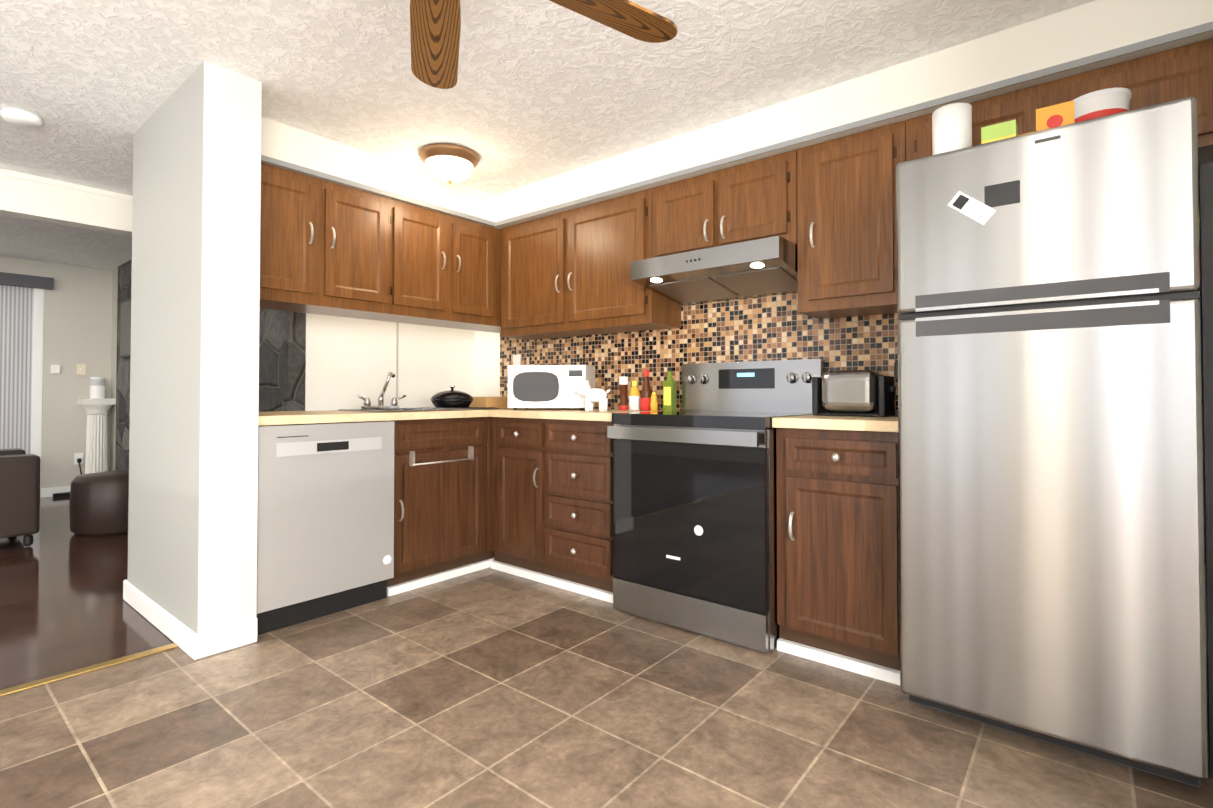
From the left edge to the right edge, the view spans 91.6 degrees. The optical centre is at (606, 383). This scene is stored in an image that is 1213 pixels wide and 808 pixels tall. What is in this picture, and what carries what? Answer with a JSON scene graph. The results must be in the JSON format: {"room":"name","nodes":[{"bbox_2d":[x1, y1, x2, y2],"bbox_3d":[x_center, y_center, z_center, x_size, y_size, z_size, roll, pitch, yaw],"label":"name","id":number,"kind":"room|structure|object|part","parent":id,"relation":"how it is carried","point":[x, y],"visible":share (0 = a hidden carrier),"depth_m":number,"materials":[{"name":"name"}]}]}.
{"room":"kitchen","nodes":[
{"label":"kitchen","id":0,"kind":"room"},
{"bbox_2d":[0,256,111,493],"bbox_3d":[-6.877,-0.073,4.150,0.120,2.300,5.260,-1,-1,39],"label":"wall","id":1,"kind":"structure","parent":0,"point":[77,320],"depth_m":5.90,"materials":[{"name":"grey paint"}]},
{"bbox_2d":[0,285,43,489],"bbox_3d":[-6.163,0.021,4.973,0.065,1.980,2.040,-1,-1,39],"label":"door blinds","id":2,"kind":"object","parent":1,"relation":"attached to","point":[21,339],"visible":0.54,"depth_m":5.65,"materials":[{"name":"white"}]},
{"bbox_2d":[0,272,53,289],"bbox_3d":[-6.105,-0.994,4.949,0.075,0.110,2.150,-1,-1,39],"label":"valance","id":3,"kind":"object","parent":1,"relation":"attached to","point":[22,280],"visible":1,"depth_m":5.61,"materials":[{"name":"grey fabric"}]},
{"bbox_2d":[40,486,69,497],"bbox_3d":[-5.327,1.062,5.926,0.015,0.090,0.520,-1,-1,39],"label":"baseboard","id":4,"kind":"structure","parent":1,"relation":"attached to","point":[47,492],"depth_m":5.78,"materials":[{"name":"white wood"}]},
{"bbox_2d":[51,365,59,372],"bbox_3d":[-5.431,-0.147,5.814,0.016,0.085,0.065,-1,-1,39],"label":"thermostat","id":5,"kind":"object","parent":1,"relation":"attached to","point":[55,368],"visible":1,"depth_m":5.81,"materials":[{"name":"white plastic"}]},
{"bbox_2d":[74,453,83,464],"bbox_3d":[-5.308,0.750,5.935,0.007,0.115,0.070,-1,-1,39],"label":"outlet","id":6,"kind":"object","parent":1,"relation":"attached to","point":[78,455],"visible":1,"depth_m":5.93,"materials":[{"name":"white plastic"}]},
{"bbox_2d":[77,363,85,374],"bbox_3d":[-5.309,-0.150,5.964,0.016,0.115,0.070,-1,-1,39],"label":"switch plate","id":7,"kind":"object","parent":1,"relation":"attached to","point":[81,369],"visible":1,"depth_m":5.96,"materials":[{"name":"beige plastic"}]},
{"bbox_2d":[0,168,132,235],"bbox_3d":[-4.501,-1.137,2.223,0.140,0.234,5.248,-1,-1,39],"label":"header beam","id":8,"kind":"structure","parent":0,"point":[27,196],"depth_m":3.60,"materials":[{"name":"white paint"}]},
{"bbox_2d":[0,496,173,689],"bbox_3d":[-4.494,1.090,3.053,5.175,0.058,6.600,-1,-1,39],"label":"floor","id":9,"kind":"structure","parent":0,"point":[65,607],"depth_m":2.82,"materials":[{"name":"brown wood"}]},
{"bbox_2d":[0,448,40,545],"bbox_3d":[-4.333,0.613,3.872,0.840,0.920,0.800,-1,-1,39],"label":"leather armchair","id":10,"kind":"object","parent":9,"relation":"on","point":[19,492],"visible":1,"depth_m":3.85,"materials":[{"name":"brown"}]},
{"bbox_2d":[53,458,81,497],"bbox_3d":[-5.329,0.926,5.850,0.070,0.360,0.236,-1,-1,39],"label":"cord","id":11,"kind":"object","parent":9,"relation":"on","point":[64,494],"visible":0.54,"depth_m":5.81,"materials":[{"name":"black plastic"}]},
{"bbox_2d":[77,399,115,473],"bbox_3d":[-5.142,0.628,5.950,0.270,0.960,0.270,-1,-1,39],"label":"pedestal column","id":12,"kind":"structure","parent":9,"relation":"on","point":[97,412],"depth_m":5.89,"materials":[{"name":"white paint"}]},
{"bbox_2d":[90,377,104,398],"bbox_3d":[-5.142,0.038,5.960,0.120,0.218,0.120,-1,-1,39],"label":"speaker","id":13,"kind":"object","parent":12,"relation":"on","point":[97,387],"visible":1,"depth_m":5.92},
{"bbox_2d":[69,470,128,535],"bbox_3d":[-3.657,0.868,4.412,0.536,0.427,0.536,-1,-1,39],"label":"round ottoman","id":14,"kind":"object","parent":9,"relation":"on","point":[98,503],"visible":0.62,"depth_m":4.18,"materials":[{"name":"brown leather"}]},
{"bbox_2d":[110,268,117,470],"bbox_3d":[-5.078,-0.039,6.135,0.400,2.300,0.090,-1,-1,39],"label":"wall","id":15,"kind":"structure","parent":0,"point":[113,364],"depth_m":6.08,"materials":[{"name":"grey paint"}]},
{"bbox_2d":[127,61,261,633],"bbox_3d":[-1.891,-0.097,2.670,1.020,2.300,0.206,-1,-1,39],"label":"wall pillar","id":16,"kind":"structure","parent":0,"point":[193,442],"depth_m":2.39,"materials":[{"name":"grey paint"}]},
{"bbox_2d":[123,580,256,659],"bbox_3d":[-1.895,1.005,2.646,1.048,0.095,0.220,-1,-1,39],"label":"baseboard","id":17,"kind":"structure","parent":16,"relation":"attached to","point":[186,639],"depth_m":2.36,"materials":[{"name":"white"}]},
{"bbox_2d":[115,259,305,469],"bbox_3d":[-3.376,-0.063,4.741,4.000,2.300,0.100,-1,-1,39],"label":"stone wall","id":18,"kind":"structure","parent":0,"point":[282,355],"depth_m":3.59,"materials":[{"name":"grey stone"}]},
{"bbox_2d":[120,298,130,357],"bbox_3d":[-4.341,-0.531,5.440,0.930,0.540,0.044,-1,-1,39],"label":"tv","id":19,"kind":"object","parent":18,"relation":"attached to","point":[125,328],"visible":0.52,"depth_m":5.58,"materials":[{"name":"black plastic"}]},
{"bbox_2d":[261,117,496,227],"bbox_3d":[-1.337,-1.133,3.340,0.350,0.204,1.500,-1,-1,39],"label":"soffit","id":20,"kind":"structure","parent":0,"point":[279,141],"depth_m":3.15,"materials":[{"name":"white paint"}]},
{"bbox_2d":[260,163,395,318],"bbox_3d":[-1.565,-0.711,3.057,0.342,0.640,0.780,-1,-1,39],"label":"upper cabinet","id":21,"kind":"object","parent":20,"relation":"attached to","point":[329,248],"depth_m":2.98,"materials":[{"name":"brown wood"}]},
{"bbox_2d":[261,155,492,225],"bbox_3d":[-1.204,-1.044,3.230,0.007,0.025,1.500,-1,-1,39],"label":"trim","id":22,"kind":"structure","parent":20,"relation":"attached to","point":[263,158],"depth_m":3.14,"materials":[{"name":"grey wood"}]},
{"bbox_2d":[368,201,495,330],"bbox_3d":[-1.089,-0.701,3.641,0.342,0.640,0.728,-1,-1,39],"label":"upper cabinet","id":23,"kind":"object","parent":20,"relation":"attached to","point":[446,264],"depth_m":3.55,"materials":[{"name":"brown wood"}]},
{"bbox_2d":[305,313,474,410],"bbox_3d":[-1.437,-0.075,4.032,0.102,2.300,1.250,-1,-1,39],"label":"wall","id":24,"kind":"structure","parent":0,"point":[348,360],"depth_m":3.89,"materials":[{"name":"white paint"}]},
{"bbox_2d":[0,0,1093,269],"bbox_3d":[-2.438,-1.298,1.481,10.400,0.060,6.700,-1,-1,39],"label":"ceiling","id":25,"kind":"structure","parent":0,"point":[542,90],"depth_m":2.36,"materials":[{"name":"white paint"}]},
{"bbox_2d":[0,108,42,127],"bbox_3d":[-2.707,-1.227,2.732,0.140,0.037,0.140,-1,-1,39],"label":"smoke detector","id":26,"kind":"object","parent":25,"relation":"attached to","point":[22,118],"visible":1,"depth_m":2.70,"materials":[{"name":"white plastic"}]},
{"bbox_2d":[419,143,479,185],"bbox_3d":[-0.849,-1.154,3.190,0.320,0.168,0.320,-1,-1,39],"label":"flush ceiling light","id":27,"kind":"object","parent":25,"relation":"attached to","point":[448,163],"visible":1,"depth_m":3.10,"materials":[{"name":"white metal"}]},
{"bbox_2d":[410,0,676,88],"bbox_3d":[-0.338,-1.114,1.310,1.292,0.310,1.338,-1,-1,39],"label":"ceiling fan","id":28,"kind":"object","parent":25,"relation":"hanging from","point":[435,26],"visible":1,"depth_m":1.68,"materials":[{"name":"brown wood"}]},
{"bbox_3d":[-0.497,-1.022,1.715,0.145,0.014,0.610,10,-4,-16],"label":"blade","id":29,"kind":"part","parent":28,"relation":"part of","materials":[{"name":"brown wood"}]},
{"bbox_3d":[-0.059,-1.024,1.562,0.610,0.014,0.145,1,8,-35],"label":"blade","id":30,"kind":"part","parent":28,"relation":"part of","materials":[{"name":"brown wood"}]},
{"bbox_2d":[0,567,1212,807],"bbox_3d":[-0.463,1.034,-0.232,5.225,0.060,6.600,-1,-1,39],"label":"floor","id":31,"kind":"structure","parent":0,"point":[490,687],"depth_m":1.77,"materials":[{"name":"brown tile"}]},
{"bbox_2d":[0,643,177,696],"bbox_3d":[-3.147,1.015,0.611,0.046,0.007,4.514,-1,-1,39],"label":"threshold strip","id":32,"kind":"object","parent":31,"relation":"on","point":[18,688],"depth_m":2.14,"materials":[{"name":"gold metal"}]},
{"bbox_2d":[257,421,394,634],"bbox_3d":[-1.490,0.620,2.869,0.656,0.872,0.615,-1,-1,39],"label":"dishwasher","id":33,"kind":"object","parent":31,"relation":"on","point":[325,531],"visible":0.79,"depth_m":2.64,"materials":[{"name":"silver metal"}]},
{"bbox_2d":[387,417,493,596],"bbox_3d":[-0.907,0.632,3.593,0.657,0.873,1.234,-1,-1,39],"label":"base cabinet","id":34,"kind":"object","parent":31,"relation":"on","point":[442,499],"visible":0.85,"depth_m":3.17,"materials":[{"name":"brown wood"}]},
{"bbox_2d":[258,408,547,425],"bbox_3d":[-1.124,0.169,3.369,0.660,0.039,1.850,-1,-1,39],"label":"countertop","id":35,"kind":"structure","parent":34,"relation":"on","point":[297,417],"depth_m":2.85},
{"bbox_2d":[338,372,499,411],"bbox_3d":[-1.069,0.057,3.423,0.490,0.256,0.745,-1,-1,39],"label":"stainless steel sink","id":36,"kind":"object","parent":35,"relation":"in","point":[381,407],"visible":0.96,"depth_m":3.42,"materials":[{"name":"grey metal"}]},
{"bbox_2d":[431,385,472,406],"bbox_3d":[-0.944,0.074,3.608,0.256,0.134,0.256,-1,-1,39],"label":"lidded pot","id":37,"kind":"object","parent":35,"relation":"on","point":[452,397],"visible":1,"depth_m":3.52,"materials":[{"name":"black metal"}]},
{"bbox_2d":[469,397,507,407],"bbox_3d":[-0.821,0.120,3.868,0.340,0.074,0.200,-1,-1,39],"label":"block","id":38,"kind":"object","parent":35,"relation":"on","point":[499,402],"visible":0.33,"depth_m":3.74,"materials":[{"name":"brown wood"}]},
{"bbox_2d":[491,417,613,602],"bbox_3d":[-0.122,0.627,3.331,0.961,0.873,0.650,-1,-1,39],"label":"base cabinet","id":39,"kind":"object","parent":31,"relation":"on","point":[552,502],"visible":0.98,"depth_m":3.09,"materials":[{"name":"brown wood"}]},
{"bbox_2d":[489,408,677,421],"bbox_3d":[-0.114,0.168,3.334,0.946,0.039,0.628,-1,-1,39],"label":"countertop","id":40,"kind":"structure","parent":39,"relation":"on","point":[570,414],"depth_m":3.12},
{"bbox_2d":[508,365,594,409],"bbox_3d":[-0.317,0.023,3.490,0.450,0.255,0.332,0,-1,8],"label":"microwave","id":41,"kind":"object","parent":40,"relation":"on","point":[543,386],"visible":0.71,"depth_m":3.33,"materials":[{"name":"white plastic"}]},
{"bbox_2d":[576,380,609,410],"bbox_3d":[-0.070,0.060,3.163,0.185,0.170,0.108,-1,-1,39],"label":"figurine","id":42,"kind":"object","parent":40,"relation":"on","point":[593,395],"visible":1,"depth_m":3.13,"materials":[{"name":"white ceramic"}]},
{"bbox_2d":[619,376,627,409],"bbox_3d":[0.098,0.052,3.366,0.050,0.192,0.050,-1,-1,39],"label":"bottle","id":43,"kind":"object","parent":40,"relation":"on","point":[623,381],"visible":1,"depth_m":3.35,"materials":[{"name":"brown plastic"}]},
{"bbox_2d":[629,381,639,409],"bbox_3d":[0.158,0.064,3.316,0.068,0.167,0.068,-1,-1,39],"label":"bottle","id":44,"kind":"object","parent":40,"relation":"on","point":[634,398],"visible":1,"depth_m":3.29,"materials":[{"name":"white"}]},
{"bbox_2d":[640,370,651,410],"bbox_3d":[0.222,0.033,3.265,0.072,0.227,0.072,-1,-1,39],"label":"sauce bottle","id":45,"kind":"object","parent":40,"relation":"on","point":[645,396],"visible":0.94,"depth_m":3.24,"materials":[{"name":"brown"}]},
{"bbox_2d":[650,392,657,410],"bbox_3d":[0.257,0.094,3.196,0.044,0.102,0.044,-1,-1,39],"label":"bottle","id":46,"kind":"object","parent":40,"relation":"on","point":[653,404],"visible":0.96,"depth_m":3.18,"materials":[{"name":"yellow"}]},
{"bbox_2d":[663,368,676,410],"bbox_3d":[0.345,0.028,3.221,0.057,0.236,0.052,-1,-1,39],"label":"olive oil bottle","id":47,"kind":"object","parent":40,"relation":"on","point":[669,393],"visible":0.96,"depth_m":3.20,"materials":[{"name":"green glass"}]},
{"bbox_2d":[607,359,824,652],"bbox_3d":[0.516,0.468,2.749,0.758,1.172,0.724,-1,-1,39],"label":"range","id":48,"kind":"object","parent":31,"relation":"on","point":[695,514],"visible":0.92,"depth_m":2.50,"materials":[{"name":"silver metal"}]},
{"bbox_2d":[776,428,899,684],"bbox_3d":[1.033,0.612,2.390,0.484,0.873,0.650,-1,-1,39],"label":"base cabinet","id":49,"kind":"object","parent":31,"relation":"on","point":[838,590],"visible":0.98,"depth_m":2.17,"materials":[{"name":"brown wood"}]},
{"bbox_2d":[772,415,897,431],"bbox_3d":[1.034,0.153,2.399,0.486,0.039,0.628,-1,-1,39],"label":"countertop","id":50,"kind":"structure","parent":49,"relation":"on","point":[876,424],"depth_m":2.18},
{"bbox_2d":[812,370,895,416],"bbox_3d":[1.044,0.038,2.478,0.310,0.190,0.170,-1,-1,39],"label":"toaster","id":51,"kind":"object","parent":50,"relation":"on","point":[865,393],"visible":1,"depth_m":2.41,"materials":[{"name":"silver metal"}]},
{"bbox_2d":[894,362,897,416],"bbox_3d":[1.251,0.022,2.387,0.115,0.220,0.200,-1,-1,39],"label":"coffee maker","id":52,"kind":"object","parent":50,"relation":"on","point":[896,376],"visible":0.02,"depth_m":2.34,"materials":[{"name":"black plastic"}]},
{"bbox_2d":[896,97,1208,787],"bbox_3d":[1.425,0.170,1.942,0.682,1.742,0.795,-1,-1,39],"label":"fridge","id":53,"kind":"object","parent":31,"relation":"on","point":[1051,520],"visible":1,"depth_m":1.60,"materials":[{"name":"silver metal"}]},
{"bbox_2d":[932,103,971,154],"bbox_3d":[1.203,-0.826,2.054,0.120,0.250,0.120,-1,-1,39],"label":"paper towel roll","id":54,"kind":"object","parent":53,"relation":"on","point":[951,127],"visible":0.46,"depth_m":2.00,"materials":[{"name":"white paper"}]},
{"bbox_2d":[981,119,1017,143],"bbox_3d":[1.237,-0.757,1.857,0.090,0.105,0.060,-1,-1,39],"label":"box","id":55,"kind":"object","parent":53,"relation":"on","point":[1000,131],"visible":0.5,"depth_m":1.83,"materials":[{"name":"green cardboard"}]},
{"bbox_2d":[1036,100,1074,131],"bbox_3d":[1.348,-0.766,1.772,0.090,0.120,0.071,-1,-1,39],"label":"box","id":56,"kind":"object","parent":53,"relation":"on","point":[1056,115],"visible":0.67,"depth_m":1.75,"materials":[{"name":"orange cardboard"}]},
{"bbox_2d":[1074,87,1131,122],"bbox_3d":[1.549,-0.799,1.861,0.162,0.190,0.162,-1,-1,39],"label":"tub","id":57,"kind":"object","parent":53,"relation":"on","point":[1100,103],"visible":0.44,"depth_m":1.80,"materials":[{"name":"white plastic"}]},
{"bbox_2d":[1198,162,1212,778],"bbox_3d":[1.818,0.227,1.738,0.140,1.620,0.584,-1,-1,39],"label":"cart","id":58,"kind":"object","parent":31,"relation":"on","point":[1205,175],"visible":0.46,"depth_m":1.56,"materials":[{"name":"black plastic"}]},
{"bbox_2d":[474,218,1206,654],"bbox_3d":[0.578,-0.087,3.261,4.200,2.300,0.100,-1,-1,39],"label":"wall","id":59,"kind":"structure","parent":0,"point":[486,368],"depth_m":4.38,"materials":[{"name":"white paint"}]},
{"bbox_2d":[501,188,680,339],"bbox_3d":[-0.148,-0.667,3.569,1.194,0.710,0.348,-1,-1,39],"label":"upper cabinet","id":60,"kind":"object","parent":59,"relation":"attached to","point":[566,273],"visible":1,"depth_m":3.40,"materials":[{"name":"brown wood"}]},
{"bbox_2d":[500,293,899,414],"bbox_3d":[0.328,-0.248,3.396,2.835,0.815,0.010,-1,-1,39],"label":"backsplash","id":61,"kind":"structure","parent":59,"relation":"attached to","point":[772,328],"depth_m":3.16,"materials":[{"name":"multicoloured tile"}]},
{"bbox_2d":[513,355,520,364],"bbox_3d":[-0.634,-0.150,4.169,0.075,0.115,0.004,-1,-1,39],"label":"electrical outlet plate","id":62,"kind":"object","parent":61,"relation":"attached to","point":[516,359],"visible":0.62,"depth_m":4.17,"materials":[{"name":"white plastic"}]},
{"bbox_2d":[652,150,796,257],"bbox_3d":[0.618,-0.824,2.948,0.773,0.418,0.348,-1,-1,39],"label":"upper cabinet","id":63,"kind":"object","parent":59,"relation":"attached to","point":[752,200],"visible":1,"depth_m":2.80,"materials":[{"name":"brown wood"}]},
{"bbox_2d":[631,236,797,305],"bbox_3d":[0.570,-0.529,2.884,0.771,0.165,0.481,-1,-1,39],"label":"range hood","id":64,"kind":"object","parent":63,"relation":"attached to","point":[764,267],"visible":0.96,"depth_m":2.76,"materials":[{"name":"silver metal"}]},
{"bbox_2d":[797,120,905,318],"bbox_3d":[1.089,-0.677,2.561,0.435,0.725,0.348,-1,-1,39],"label":"upper cabinet","id":65,"kind":"object","parent":59,"relation":"attached to","point":[846,227],"visible":0.96,"depth_m":2.46,"materials":[{"name":"brown wood"}]},
{"bbox_2d":[906,38,1212,169],"bbox_3d":[1.619,-0.884,2.133,0.924,0.325,0.348,-1,-1,39],"label":"upper cabinet","id":66,"kind":"object","parent":59,"relation":"attached to","point":[1181,72],"visible":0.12,"depth_m":1.91,"materials":[{"name":"brown wood"}]},
{"bbox_2d":[496,0,1212,229],"bbox_3d":[0.553,-1.139,3.009,3.698,0.204,0.344,-1,-1,39],"label":"soffit","id":67,"kind":"structure","parent":0,"point":[1082,31],"depth_m":2.32,"materials":[{"name":"white paint"}]},
{"bbox_2d":[484,229,500,332],"bbox_3d":[-0.749,-0.694,4.058,0.342,0.640,0.348,-1,-1,39],"label":"upper cabinet","id":68,"kind":"object","parent":67,"relation":"attached to","point":[497,329],"depth_m":3.87,"materials":[{"name":"brown wood"}]},
{"bbox_2d":[493,21,1212,226],"bbox_3d":[0.576,-1.051,2.765,3.355,0.025,0.006,-1,-1,39],"label":"trim","id":69,"kind":"structure","parent":67,"relation":"attached to","point":[1149,43],"depth_m":2.26,"materials":[{"name":"grey"}]}
]}

